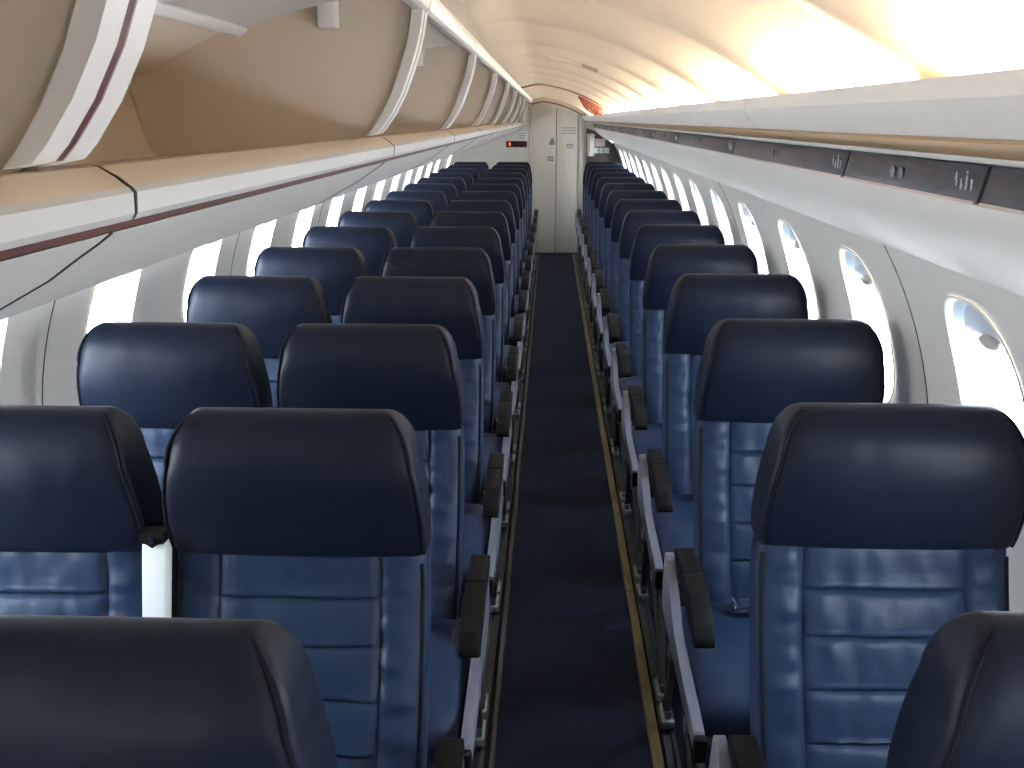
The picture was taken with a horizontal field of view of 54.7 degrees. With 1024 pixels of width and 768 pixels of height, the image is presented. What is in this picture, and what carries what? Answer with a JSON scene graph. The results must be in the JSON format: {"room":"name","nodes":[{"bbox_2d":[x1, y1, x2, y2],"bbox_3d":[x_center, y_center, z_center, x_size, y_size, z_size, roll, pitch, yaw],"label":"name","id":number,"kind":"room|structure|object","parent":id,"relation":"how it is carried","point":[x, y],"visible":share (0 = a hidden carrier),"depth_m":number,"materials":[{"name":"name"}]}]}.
{"room":"aircraft cabin","nodes":[
{"label":"aircraft cabin","id":0,"kind":"room"},
{"bbox_2d":[0,156,449,405],"bbox_3d":[-0.547,-0.747,5.338,1.048,1.842,13.650,1,15,2],"label":"wall","id":1,"kind":"structure","parent":0,"point":[39,365],"depth_m":2.60,"materials":[{"name":"white plastic"}]},
{"bbox_2d":[0,317,8,371],"bbox_3d":[-1.151,-0.017,2.073,0.158,0.403,0.314,1,15,2],"label":"window","id":2,"kind":"structure","parent":1,"relation":"in","point":[3,323],"depth_m":2.20,"materials":[{"name":"glass"}]},
{"bbox_2d":[0,233,109,307],"bbox_3d":[-0.726,0.146,0.173,0.805,0.219,1.260,1,15,2],"label":"fairing","id":3,"kind":"object","parent":1,"relation":"attached to","point":[21,274],"visible":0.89,"depth_m":0.69,"materials":[{"name":"grey plastic"}]},
{"bbox_2d":[0,0,135,174],"bbox_3d":[-0.502,-0.083,-0.002,0.571,0.321,1.310,1,15,2],"label":"bin","id":4,"kind":"object","parent":1,"relation":"attached to","point":[58,58],"visible":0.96,"depth_m":0.61,"materials":[{"name":"beige plastic"}]},
{"bbox_2d":[0,165,134,250],"bbox_3d":[-0.337,0.144,-0.334,0.030,0.040,2.210,1,15,2],"label":"ledge","id":5,"kind":"object","parent":4,"relation":"attached to","point":[36,206],"visible":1,"depth_m":0.63,"materials":[{"name":"beige plastic"}]},
{"bbox_2d":[85,269,141,334],"bbox_3d":[-1.123,-0.207,2.786,0.158,0.403,0.314,1,15,2],"label":"window","id":6,"kind":"structure","parent":1,"relation":"in","point":[130,282],"depth_m":2.92,"materials":[{"name":"glass"}]},
{"bbox_2d":[0,162,383,319],"bbox_3d":[-0.678,-0.179,1.390,0.805,0.219,1.260,1,15,2],"label":"fairing","id":7,"kind":"object","parent":1,"relation":"attached to","point":[125,251],"visible":0.73,"depth_m":1.00,"materials":[{"name":"grey plastic"}]},
{"bbox_2d":[182,240,221,321],"bbox_3d":[-1.095,-0.398,3.498,0.158,0.403,0.314,1,15,2],"label":"window","id":8,"kind":"structure","parent":1,"relation":"in","point":[213,249],"depth_m":3.63,"materials":[{"name":"glass"}]},
{"bbox_2d":[19,0,430,172],"bbox_3d":[-0.454,-0.414,1.234,0.571,0.321,1.250,1,15,2],"label":"bin","id":9,"kind":"object","parent":1,"relation":"attached to","point":[188,77],"visible":0.77,"depth_m":1.81,"materials":[{"name":"beige plastic"}]},
{"bbox_2d":[91,136,393,218],"bbox_3d":[-0.270,-0.304,1.341,0.031,0.040,1.260,1,15,2],"label":"ledge","id":10,"kind":"object","parent":9,"relation":"attached to","point":[160,185],"visible":0.84,"depth_m":0.97,"materials":[{"name":"beige plastic"}]},
{"bbox_2d":[0,126,521,259],"bbox_3d":[-0.129,-1.296,5.138,0.012,0.010,13.540,1,15,2],"label":"trim","id":11,"kind":"structure","parent":1,"relation":"attached to","point":[25,249],"depth_m":0.83,"materials":[{"name":"red"}]},
{"bbox_2d":[246,219,276,275],"bbox_3d":[-1.067,-0.589,4.211,0.158,0.403,0.314,1,15,2],"label":"window","id":12,"kind":"structure","parent":1,"relation":"in","point":[268,228],"depth_m":4.34,"materials":[{"name":"plastic"}]},
{"bbox_2d":[292,206,314,246],"bbox_3d":[-1.039,-0.779,4.923,0.158,0.403,0.314,1,15,2],"label":"window","id":13,"kind":"structure","parent":1,"relation":"in","point":[308,213],"depth_m":5.07,"materials":[{"name":"plastic"}]},
{"bbox_2d":[161,0,479,155],"bbox_3d":[-0.406,-0.738,2.445,0.571,0.321,1.260,1,15,2],"label":"bin","id":14,"kind":"object","parent":1,"relation":"attached to","point":[437,87],"visible":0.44,"depth_m":3.01,"materials":[{"name":"beige plastic"}]},
{"bbox_2d":[379,130,453,156],"bbox_3d":[-0.223,-0.630,2.557,0.031,0.040,1.260,1,15,2],"label":"ledge","id":15,"kind":"object","parent":14,"relation":"attached to","point":[409,142],"visible":0.8,"depth_m":2.35,"materials":[{"name":"beige plastic"}]},
{"bbox_2d":[326,195,343,225],"bbox_3d":[-1.011,-0.970,5.635,0.158,0.403,0.314,1,15,2],"label":"window","id":16,"kind":"structure","parent":1,"relation":"in","point":[338,201],"depth_m":5.78,"materials":[{"name":"plastic"}]},
{"bbox_2d":[352,186,366,210],"bbox_3d":[-0.983,-1.161,6.348,0.158,0.403,0.314,1,15,2],"label":"window","id":17,"kind":"structure","parent":1,"relation":"in","point":[361,193],"depth_m":6.49,"materials":[{"name":"plastic"}]},
{"bbox_2d":[301,146,446,210],"bbox_3d":[-0.630,-0.505,2.606,0.805,0.219,1.260,1,15,2],"label":"fairing","id":18,"kind":"object","parent":1,"relation":"attached to","point":[391,168],"visible":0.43,"depth_m":2.37,"materials":[{"name":"grey plastic"}]},
{"bbox_2d":[399,138,475,174],"bbox_3d":[-0.582,-0.830,3.822,0.805,0.219,1.260,1,15,2],"label":"fairing","id":19,"kind":"object","parent":1,"relation":"attached to","point":[450,149],"visible":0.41,"depth_m":3.65,"materials":[{"name":"grey plastic"}]},
{"bbox_2d":[440,134,491,159],"bbox_3d":[-0.534,-1.156,5.038,0.805,0.219,1.260,1,15,2],"label":"fairing","id":20,"kind":"object","parent":1,"relation":"attached to","point":[476,141],"visible":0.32,"depth_m":4.88,"materials":[{"name":"grey plastic"}]},
{"bbox_2d":[440,43,499,129],"bbox_3d":[-0.358,-1.064,3.662,0.571,0.321,1.260,1,15,2],"label":"bin","id":21,"kind":"object","parent":1,"relation":"attached to","point":[476,102],"visible":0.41,"depth_m":4.23,"materials":[{"name":"beige plastic"}]},
{"bbox_2d":[447,127,480,141],"bbox_3d":[-0.175,-0.955,3.773,0.031,0.040,1.260,1,15,2],"label":"ledge","id":22,"kind":"object","parent":21,"relation":"attached to","point":[459,134],"visible":0.8,"depth_m":3.62,"materials":[{"name":"beige plastic"}]},
{"bbox_2d":[471,66,511,126],"bbox_3d":[-0.310,-1.389,4.878,0.571,0.321,1.260,1,15,2],"label":"bin","id":23,"kind":"object","parent":1,"relation":"attached to","point":[499,96],"visible":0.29,"depth_m":5.44,"materials":[{"name":"beige plastic"}]},
{"bbox_2d":[489,78,518,124],"bbox_3d":[-0.262,-1.715,6.094,0.571,0.321,1.260,1,15,2],"label":"bin","id":24,"kind":"object","parent":1,"relation":"attached to","point":[510,99],"visible":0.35,"depth_m":6.66,"materials":[{"name":"beige plastic"}]},
{"bbox_2d":[500,86,523,123],"bbox_3d":[-0.214,-2.040,7.310,0.571,0.321,1.260,1,15,2],"label":"bin","id":25,"kind":"object","parent":1,"relation":"attached to","point":[520,91],"visible":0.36,"depth_m":7.88,"materials":[{"name":"beige plastic"}]},
{"bbox_2d":[449,111,529,168],"bbox_3d":[-0.284,-2.491,11.880,0.982,1.828,0.040,1,15,2],"label":"wall","id":26,"kind":"structure","parent":0,"point":[495,151],"depth_m":11.78,"materials":[{"name":"white plastic"}]},
{"bbox_2d":[529,101,584,252],"bbox_3d":[0.532,-2.450,11.818,0.651,1.782,0.042,1,15,2],"label":"door","id":27,"kind":"structure","parent":26,"relation":"in","point":[555,201],"depth_m":11.79,"materials":[{"name":"white plastic"}]},
{"bbox_2d":[529,97,587,114],"bbox_3d":[0.542,-3.234,11.586,0.700,0.250,0.120,1,15,2],"label":"trim","id":28,"kind":"structure","parent":26,"relation":"attached to","point":[539,99],"depth_m":11.52,"materials":[{"name":"beige plastic"}]},
{"bbox_2d":[529,102,608,252],"bbox_3d":[0.267,-2.502,11.917,2.100,1.830,0.040,1,15,2],"label":"wall","id":29,"kind":"structure","parent":0,"point":[589,125],"depth_m":11.78,"materials":[{"name":"grey plastic"}]},
{"bbox_2d":[426,252,727,767],"bbox_3d":[0.008,0.157,5.584,1.560,0.030,13.700,1,15,2],"label":"floor","id":30,"kind":"structure","parent":0,"point":[571,697],"depth_m":3.45,"materials":[{"name":"blue carpet"}]},
{"bbox_2d":[0,614,337,767],"bbox_3d":[-0.640,0.835,0.801,1.031,1.104,0.749,1,15,2],"label":"seat","id":31,"kind":"object","parent":30,"relation":"on","point":[76,691],"visible":1,"depth_m":0.90,"materials":[{"name":"blue leather"}]},
{"bbox_2d":[0,405,463,767],"bbox_3d":[-0.599,0.651,1.491,1.031,1.104,0.749,1,15,2],"label":"seat","id":32,"kind":"object","parent":30,"relation":"on","point":[314,523],"visible":0.68,"depth_m":1.65,"materials":[{"name":"blue leather"}]},
{"bbox_2d":[76,322,489,767],"bbox_3d":[-0.572,0.470,2.168,1.031,1.104,0.749,1,15,2],"label":"seat","id":33,"kind":"object","parent":30,"relation":"on","point":[156,373],"visible":0.25,"depth_m":2.29,"materials":[{"name":"blue leather"}]},
{"bbox_2d":[426,618,470,764],"bbox_3d":[-0.324,0.630,2.139,0.459,0.112,0.465,1,15,2],"label":"seat cushion","id":34,"kind":"object","parent":33,"relation":"on","point":[450,674],"depth_m":2.03,"materials":[{"name":"blue leather"}]},
{"bbox_2d":[186,275,503,719],"bbox_3d":[-0.545,0.284,2.861,1.031,1.104,0.749,1,15,2],"label":"seat","id":35,"kind":"object","parent":30,"relation":"on","point":[271,307],"visible":0.23,"depth_m":2.97,"materials":[{"name":"blue leather"}]},
{"bbox_2d":[460,503,490,593],"bbox_3d":[-0.297,0.445,2.832,0.459,0.112,0.465,1,15,2],"label":"seat cushion","id":36,"kind":"object","parent":35,"relation":"on","point":[477,529],"depth_m":2.76,"materials":[{"name":"blue leather"}]},
{"bbox_2d":[254,247,512,595],"bbox_3d":[-0.518,0.102,3.539,1.031,1.104,0.749,1,15,2],"label":"seat","id":37,"kind":"object","parent":30,"relation":"on","point":[334,268],"visible":0.19,"depth_m":3.65,"materials":[{"name":"blue leather"}]},
{"bbox_2d":[480,433,502,496],"bbox_3d":[-0.270,0.263,3.511,0.459,0.112,0.465,1,15,2],"label":"seat cushion","id":38,"kind":"object","parent":37,"relation":"on","point":[492,443],"depth_m":3.49,"materials":[{"name":"blue leather"}]},
{"bbox_2d":[303,226,518,513],"bbox_3d":[-0.490,-0.089,4.254,1.031,1.104,0.749,1,15,2],"label":"seat","id":39,"kind":"object","parent":30,"relation":"on","point":[374,242],"visible":0.15,"depth_m":4.36,"materials":[{"name":"blue leather"}]},
{"bbox_2d":[493,382,510,428],"bbox_3d":[-0.242,0.072,4.225,0.459,0.112,0.465,1,15,2],"label":"seat cushion","id":40,"kind":"object","parent":39,"relation":"on","point":[499,386],"depth_m":4.17,"materials":[{"name":"blue leather"}]},
{"bbox_2d":[338,211,523,453],"bbox_3d":[-0.461,-0.282,4.975,1.031,1.104,0.749,1,15,2],"label":"seat","id":41,"kind":"object","parent":30,"relation":"on","point":[402,224],"visible":0.2,"depth_m":5.09,"materials":[{"name":"blue leather"}]},
{"bbox_2d":[502,345,509,381],"bbox_3d":[-0.214,-0.121,4.946,0.459,0.112,0.465,1,15,2],"label":"seat cushion","id":42,"kind":"object","parent":41,"relation":"on","point":[506,347],"depth_m":4.74,"materials":[{"name":"blue leather"}]},
{"bbox_2d":[364,200,526,409],"bbox_3d":[-0.433,-0.473,5.689,1.031,1.104,0.749,1,15,2],"label":"seat","id":43,"kind":"object","parent":30,"relation":"on","point":[423,211],"visible":0.18,"depth_m":5.80,"materials":[{"name":"blue leather"}]},
{"bbox_2d":[509,317,516,345],"bbox_3d":[-0.186,-0.312,5.660,0.459,0.112,0.465,1,15,2],"label":"seat cushion","id":44,"kind":"object","parent":43,"relation":"on","point":[511,343],"depth_m":5.44,"materials":[{"name":"blue leather"}]},
{"bbox_2d":[386,191,529,375],"bbox_3d":[-0.404,-0.669,6.423,1.031,1.104,0.749,1,15,2],"label":"seat","id":45,"kind":"object","parent":30,"relation":"on","point":[437,199],"visible":0.14,"depth_m":6.53,"materials":[{"name":"blue leather"}]},
{"bbox_2d":[514,295,521,317],"bbox_3d":[-0.157,-0.509,6.394,0.459,0.112,0.465,1,15,2],"label":"seat cushion","id":46,"kind":"object","parent":45,"relation":"on","point":[516,296],"depth_m":6.18,"materials":[{"name":"blue leather"}]},
{"bbox_2d":[403,184,531,348],"bbox_3d":[-0.375,-0.871,7.176,1.031,1.104,0.749,1,15,2],"label":"seat","id":47,"kind":"object","parent":30,"relation":"on","point":[450,192],"visible":0.19,"depth_m":7.29,"materials":[{"name":"blue leather"}]},
{"bbox_2d":[417,178,533,325],"bbox_3d":[-0.345,-1.070,7.919,1.031,1.104,0.749,1,15,2],"label":"seat","id":48,"kind":"object","parent":30,"relation":"on","point":[459,183],"visible":0.17,"depth_m":8.03,"materials":[{"name":"blue leather"}]},
{"bbox_2d":[428,173,534,307],"bbox_3d":[-0.316,-1.271,8.672,1.031,1.104,0.749,1,15,2],"label":"seat","id":49,"kind":"object","parent":30,"relation":"on","point":[467,177],"visible":0.16,"depth_m":8.78,"materials":[{"name":"blue leather"}]},
{"bbox_2d":[438,168,535,292],"bbox_3d":[-0.286,-1.470,9.415,1.031,1.104,0.749,1,15,2],"label":"seat","id":50,"kind":"object","parent":30,"relation":"on","point":[472,171],"visible":0.13,"depth_m":9.53,"materials":[{"name":"blue leather"}]},
{"bbox_2d":[447,165,536,278],"bbox_3d":[-0.257,-1.669,10.158,1.031,1.104,0.749,1,15,2],"label":"seat","id":51,"kind":"object","parent":30,"relation":"on","point":[479,168],"visible":0.15,"depth_m":10.27,"materials":[{"name":"blue leather"}]},
{"bbox_2d":[454,162,537,267],"bbox_3d":[-0.228,-1.868,10.902,1.031,1.104,0.749,1,15,2],"label":"seat","id":52,"kind":"object","parent":30,"relation":"on","point":[484,165],"visible":0.12,"depth_m":11.01,"materials":[{"name":"blue leather"}]},
{"bbox_2d":[488,589,509,767],"bbox_3d":[-0.059,1.005,2.333,0.017,0.010,2.254,1,15,2],"label":"strip","id":53,"kind":"object","parent":30,"relation":"on","point":[493,742],"visible":1,"depth_m":2.84,"materials":[{"name":"grey"}]},
{"bbox_2d":[472,254,536,767],"bbox_3d":[0.028,0.162,5.481,0.038,0.011,13.300,1,15,2],"label":"track","id":54,"kind":"object","parent":30,"relation":"on","point":[478,760],"visible":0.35,"depth_m":3.25,"materials":[{"name":"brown metal"}]},
{"bbox_2d":[505,406,525,590],"bbox_3d":[0.027,0.421,4.514,0.017,0.010,2.254,1,15,2],"label":"strip","id":55,"kind":"object","parent":30,"relation":"on","point":[512,536],"visible":1,"depth_m":4.13,"materials":[{"name":"grey"}]},
{"bbox_2d":[523,326,532,406],"bbox_3d":[0.113,-0.163,6.696,0.017,0.010,2.254,1,15,2],"label":"strip","id":56,"kind":"object","parent":30,"relation":"on","point":[531,329],"visible":1,"depth_m":6.42,"materials":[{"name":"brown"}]},
{"bbox_2d":[584,326,601,407],"bbox_3d":[0.534,-0.159,6.681,0.030,0.010,2.254,1,15,2],"label":"strip","id":57,"kind":"object","parent":30,"relation":"on","point":[591,363],"visible":1,"depth_m":6.42,"materials":[{"name":"gold metal"}]},
{"bbox_2d":[596,407,633,592],"bbox_3d":[0.448,0.425,4.499,0.030,0.010,2.254,1,15,2],"label":"strip","id":58,"kind":"object","parent":30,"relation":"on","point":[627,580],"visible":1,"depth_m":4.12,"materials":[{"name":"gold metal"}]},
{"bbox_2d":[575,254,681,767],"bbox_3d":[0.525,0.167,5.463,0.038,0.011,13.300,1,15,2],"label":"track","id":59,"kind":"object","parent":30,"relation":"on","point":[670,748],"visible":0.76,"depth_m":3.27,"materials":[{"name":"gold metal"}]},
{"bbox_2d":[575,162,619,266],"bbox_3d":[0.978,-1.870,10.908,0.555,1.104,0.784,1,15,2],"label":"seat","id":60,"kind":"object","parent":59,"relation":"on","point":[579,212],"visible":0.21,"depth_m":11.04,"materials":[{"name":"blue leather"}]},
{"bbox_2d":[577,165,623,276],"bbox_3d":[0.950,-1.679,10.194,0.555,1.104,0.784,1,15,2],"label":"seat","id":61,"kind":"object","parent":59,"relation":"on","point":[580,219],"visible":0.21,"depth_m":10.33,"materials":[{"name":"blue leather"}]},
{"bbox_2d":[579,168,629,289],"bbox_3d":[0.921,-1.482,9.460,0.555,1.104,0.784,1,15,2],"label":"seat","id":62,"kind":"object","parent":59,"relation":"on","point":[582,228],"visible":0.18,"depth_m":9.60,"materials":[{"name":"blue leather"}]},
{"bbox_2d":[581,172,636,304],"bbox_3d":[0.892,-1.286,8.726,0.555,1.104,0.784,1,15,2],"label":"seat","id":63,"kind":"object","parent":59,"relation":"on","point":[585,237],"visible":0.27,"depth_m":8.86,"materials":[{"name":"blue leather"}]},
{"bbox_2d":[584,177,644,323],"bbox_3d":[0.863,-1.084,7.974,0.555,1.104,0.784,1,15,2],"label":"seat","id":64,"kind":"object","parent":59,"relation":"on","point":[588,248],"visible":0.2,"depth_m":8.11,"materials":[{"name":"blue leather"}]},
{"bbox_2d":[587,183,654,344],"bbox_3d":[0.833,-0.885,7.230,0.555,1.104,0.784,1,15,2],"label":"seat","id":65,"kind":"object","parent":59,"relation":"on","point":[592,262],"visible":0.24,"depth_m":7.36,"materials":[{"name":"blue leather"}]},
{"bbox_2d":[591,190,666,371],"bbox_3d":[0.804,-0.684,6.477,0.555,1.104,0.784,1,15,2],"label":"seat","id":66,"kind":"object","parent":59,"relation":"on","point":[614,196],"visible":0.26,"depth_m":6.61,"materials":[{"name":"blue leather"}]},
{"bbox_2d":[596,292,610,316],"bbox_3d":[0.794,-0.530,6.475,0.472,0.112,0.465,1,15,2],"label":"armrest","id":67,"kind":"object","parent":66,"relation":"on","point":[604,313],"depth_m":6.27,"materials":[{"name":"black plastic"}]},
{"bbox_2d":[596,199,682,405],"bbox_3d":[0.774,-0.485,5.734,0.555,1.104,0.784,1,15,2],"label":"seat","id":68,"kind":"object","parent":59,"relation":"on","point":[622,207],"visible":0.29,"depth_m":5.87,"materials":[{"name":"blue leather"}]},
{"bbox_2d":[602,314,618,343],"bbox_3d":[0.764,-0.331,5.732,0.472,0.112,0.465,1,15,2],"label":"armrest","id":69,"kind":"object","parent":68,"relation":"on","point":[610,341],"depth_m":5.53,"materials":[{"name":"black plastic"}]},
{"bbox_2d":[602,210,700,447],"bbox_3d":[0.746,-0.290,5.005,0.555,1.104,0.784,1,15,2],"label":"seat","id":70,"kind":"object","parent":59,"relation":"on","point":[618,327],"visible":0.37,"depth_m":5.14,"materials":[{"name":"blue leather"}]},
{"bbox_2d":[609,341,627,377],"bbox_3d":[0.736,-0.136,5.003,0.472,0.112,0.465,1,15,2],"label":"armrest","id":71,"kind":"object","parent":70,"relation":"on","point":[613,345],"depth_m":5.04,"materials":[{"name":"black plastic"}]},
{"bbox_2d":[610,225,724,503],"bbox_3d":[0.718,-0.104,4.310,0.555,1.104,0.784,1,15,2],"label":"seat","id":72,"kind":"object","parent":59,"relation":"on","point":[646,238],"visible":0.3,"depth_m":4.44,"materials":[{"name":"blue leather"}]},
{"bbox_2d":[619,376,641,421],"bbox_3d":[0.708,0.050,4.308,0.472,0.112,0.465,1,15,2],"label":"seat cushion","id":73,"kind":"object","parent":72,"relation":"on","point":[624,382],"depth_m":4.34,"materials":[{"name":"blue leather"}]},
{"bbox_2d":[621,244,758,581],"bbox_3d":[0.691,0.084,3.611,0.555,1.104,0.784,1,15,2],"label":"seat","id":74,"kind":"object","parent":59,"relation":"on","point":[667,263],"visible":0.38,"depth_m":3.74,"materials":[{"name":"blue leather"}]},
{"bbox_2d":[631,423,662,483],"bbox_3d":[0.681,0.237,3.608,0.472,0.112,0.465,1,15,2],"label":"seat cushion","id":75,"kind":"object","parent":74,"relation":"on","point":[651,438],"depth_m":3.57,"materials":[{"name":"blue leather"}]},
{"bbox_2d":[636,273,808,702],"bbox_3d":[0.663,0.275,2.894,0.555,1.104,0.784,1,15,2],"label":"seat","id":76,"kind":"object","parent":59,"relation":"on","point":[698,301],"visible":0.4,"depth_m":3.02,"materials":[{"name":"blue leather"}]},
{"bbox_2d":[651,494,693,580],"bbox_3d":[0.652,0.429,2.892,0.472,0.112,0.465,1,15,2],"label":"seat cushion","id":77,"kind":"object","parent":76,"relation":"on","point":[671,530],"depth_m":2.81,"materials":[{"name":"blue leather"}]},
{"bbox_2d":[658,318,884,767],"bbox_3d":[0.635,0.461,2.199,0.555,1.104,0.784,1,15,2],"label":"seat","id":78,"kind":"object","parent":59,"relation":"on","point":[750,371],"visible":0.56,"depth_m":2.33,"materials":[{"name":"blue leather"}]},
{"bbox_2d":[681,603,749,741],"bbox_3d":[0.625,0.615,2.197,0.472,0.112,0.465,1,15,2],"label":"seat cushion","id":79,"kind":"object","parent":78,"relation":"on","point":[719,675],"depth_m":2.07,"materials":[{"name":"blue leather"}]},
{"bbox_2d":[709,402,1023,767],"bbox_3d":[0.608,0.650,1.495,0.555,1.104,0.784,1,15,2],"label":"seat","id":80,"kind":"object","parent":59,"relation":"on","point":[875,526],"visible":0.84,"depth_m":1.69,"materials":[{"name":"blue leather"}]},
{"bbox_2d":[886,611,1023,767],"bbox_3d":[0.579,0.841,0.782,0.555,1.104,0.784,1,15,2],"label":"seat","id":81,"kind":"object","parent":59,"relation":"on","point":[962,706],"visible":1,"depth_m":0.93,"materials":[{"name":"blue leather"}]},
{"bbox_2d":[626,591,664,767],"bbox_3d":[0.362,1.009,2.317,0.030,0.010,2.254,1,15,2],"label":"strip","id":82,"kind":"object","parent":30,"relation":"on","point":[649,712],"visible":1,"depth_m":2.83,"materials":[{"name":"gold metal"}]},
{"bbox_2d":[586,128,621,164],"bbox_3d":[1.097,-2.286,11.792,0.450,1.478,0.030,1,15,2],"label":"wall","id":83,"kind":"structure","parent":0,"point":[612,156],"depth_m":11.66,"materials":[{"name":"grey plastic"}]},
{"bbox_2d":[587,134,594,161],"bbox_3d":[0.924,-2.711,11.641,0.090,0.453,0.055,1,15,2],"label":"handset","id":84,"kind":"object","parent":83,"relation":"attached to","point":[590,137],"visible":0.84,"depth_m":11.61,"materials":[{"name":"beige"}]},
{"bbox_2d":[439,0,1023,114],"bbox_3d":[0.349,-1.480,5.106,0.766,0.294,13.650,1,15,2],"label":"ceiling","id":85,"kind":"structure","parent":0,"point":[645,54],"depth_m":1.73,"materials":[{"name":"beige plastic"}]},
{"bbox_2d":[550,56,597,71],"bbox_3d":[0.240,-1.244,3.853,0.185,0.062,0.044,1,15,2],"label":"ceiling vent","id":86,"kind":"object","parent":85,"relation":"in","point":[582,65],"visible":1,"depth_m":3.84,"materials":[{"name":"grey plastic"}]},
{"bbox_2d":[612,142,1023,610],"bbox_3d":[0.875,-0.624,5.315,0.418,1.618,13.650,1,15,2],"label":"wall","id":87,"kind":"structure","parent":0,"point":[912,290],"depth_m":2.30,"materials":[{"name":"white plastic"}]},
{"bbox_2d":[578,96,604,115],"bbox_3d":[0.577,-2.016,7.175,0.200,0.141,0.036,1,15,2],"label":"exit sign","id":88,"kind":"object","parent":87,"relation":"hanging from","point":[591,107],"visible":0.98,"depth_m":7.16,"materials":[{"name":"red plastic"}]},
{"bbox_2d":[598,111,648,127],"bbox_3d":[0.678,-1.652,6.180,0.140,0.080,2.980,1,15,2],"label":"trim","id":89,"kind":"structure","parent":87,"relation":"attached to","point":[615,118],"depth_m":5.69,"materials":[{"name":"beige plastic"}]},
{"bbox_2d":[634,128,655,139],"bbox_3d":[0.703,-1.320,5.213,0.028,0.043,1.092,1,15,2],"label":"strip","id":90,"kind":"object","parent":87,"relation":"attached to","point":[644,133],"visible":0.91,"depth_m":5.13,"materials":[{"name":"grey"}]},
{"bbox_2d":[653,130,679,143],"bbox_3d":[0.665,-1.062,4.248,0.028,0.043,0.892,1,15,2],"label":"strip","id":91,"kind":"object","parent":87,"relation":"attached to","point":[664,136],"visible":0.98,"depth_m":4.18,"materials":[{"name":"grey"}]},
{"bbox_2d":[673,173,689,210],"bbox_3d":[1.072,-1.102,6.127,0.158,0.403,0.314,1,15,2],"label":"window","id":92,"kind":"structure","parent":87,"relation":"in","point":[683,198],"depth_m":6.25,"materials":[{"name":"plastic"}]},
{"bbox_2d":[689,180,708,224],"bbox_3d":[1.044,-0.912,5.418,0.158,0.403,0.314,1,15,2],"label":"window","id":93,"kind":"structure","parent":87,"relation":"in","point":[699,204],"depth_m":5.54,"materials":[{"name":"plastic"}]},
{"bbox_2d":[677,133,736,154],"bbox_3d":[0.625,-0.789,3.229,0.028,0.043,1.202,1,15,2],"label":"strip","id":94,"kind":"object","parent":87,"relation":"attached to","point":[723,145],"visible":0.91,"depth_m":3.07,"materials":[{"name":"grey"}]},
{"bbox_2d":[627,98,801,141],"bbox_3d":[0.565,-0.883,3.307,0.140,0.080,2.973,1,15,2],"label":"trim","id":95,"kind":"structure","parent":87,"relation":"attached to","point":[725,117],"depth_m":2.46,"materials":[{"name":"beige plastic"}]},
{"bbox_2d":[709,189,733,243],"bbox_3d":[1.016,-0.722,4.708,0.158,0.403,0.314,1,15,2],"label":"window","id":96,"kind":"structure","parent":87,"relation":"in","point":[721,215],"depth_m":4.83,"materials":[{"name":"plastic"}]},
{"bbox_2d":[737,201,767,273],"bbox_3d":[0.988,-0.532,3.999,0.158,0.403,0.314,1,15,2],"label":"window","id":97,"kind":"structure","parent":87,"relation":"in","point":[751,231],"depth_m":4.12,"materials":[{"name":"plastic"}]},
{"bbox_2d":[732,139,851,177],"bbox_3d":[0.582,-0.498,2.143,0.028,0.043,1.032,1,15,2],"label":"strip","id":98,"kind":"object","parent":87,"relation":"attached to","point":[827,161],"visible":0.96,"depth_m":1.97,"materials":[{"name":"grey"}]},
{"bbox_2d":[777,219,817,318],"bbox_3d":[0.960,-0.342,3.289,0.158,0.403,0.314,1,15,2],"label":"window","id":99,"kind":"structure","parent":87,"relation":"in","point":[790,243],"depth_m":3.40,"materials":[{"name":"glass"}]},
{"bbox_2d":[593,123,1023,296],"bbox_3d":[0.836,-1.193,5.091,0.300,0.257,13.488,1,15,2],"label":"trim","id":100,"kind":"structure","parent":87,"relation":"attached to","point":[984,244],"depth_m":1.62,"materials":[{"name":"white plastic"}]},
{"bbox_2d":[838,247,894,402],"bbox_3d":[0.932,-0.152,2.580,0.158,0.403,0.314,1,15,2],"label":"window","id":101,"kind":"structure","parent":87,"relation":"in","point":[855,274],"depth_m":2.68,"materials":[{"name":"glass"}]},
{"bbox_2d":[853,256,867,274],"bbox_3d":[0.908,-0.299,2.541,0.028,0.060,0.250,1,15,2],"label":"shade","id":102,"kind":"object","parent":101,"relation":"attached to","point":[858,269],"depth_m":2.61,"materials":[{"name":"white plastic"}]},
{"bbox_2d":[744,68,1023,160],"bbox_3d":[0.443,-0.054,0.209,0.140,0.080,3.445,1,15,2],"label":"overhead bin","id":103,"kind":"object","parent":87,"relation":"attached to","point":[981,115],"depth_m":1.04,"materials":[{"name":"beige plastic"}]},
{"bbox_2d":[843,151,997,203],"bbox_3d":[0.552,-0.294,1.381,0.028,0.043,0.532,1,15,2],"label":"overhead control panel","id":104,"kind":"object","parent":87,"relation":"attached to","point":[950,180],"visible":0.94,"depth_m":1.30,"materials":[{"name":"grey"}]},
{"bbox_2d":[944,295,1023,404],"bbox_3d":[0.904,0.038,1.870,0.158,0.403,0.314,1,15,2],"label":"window","id":105,"kind":"structure","parent":87,"relation":"in","point":[963,318],"depth_m":1.97,"materials":[{"name":"glass"}]},
{"bbox_2d":[964,305,1001,345],"bbox_3d":[0.881,-0.109,1.832,0.028,0.060,0.250,1,15,2],"label":"shade","id":106,"kind":"object","parent":105,"relation":"attached to","point":[974,321],"depth_m":1.87,"materials":[{"name":"white plastic"}]},
{"bbox_2d":[978,167,1023,214],"bbox_3d":[0.521,-0.085,0.599,0.028,0.043,1.072,1,15,2],"label":"strip","id":107,"kind":"object","parent":87,"relation":"attached to","point":[1004,189],"visible":0.98,"depth_m":1.07,"materials":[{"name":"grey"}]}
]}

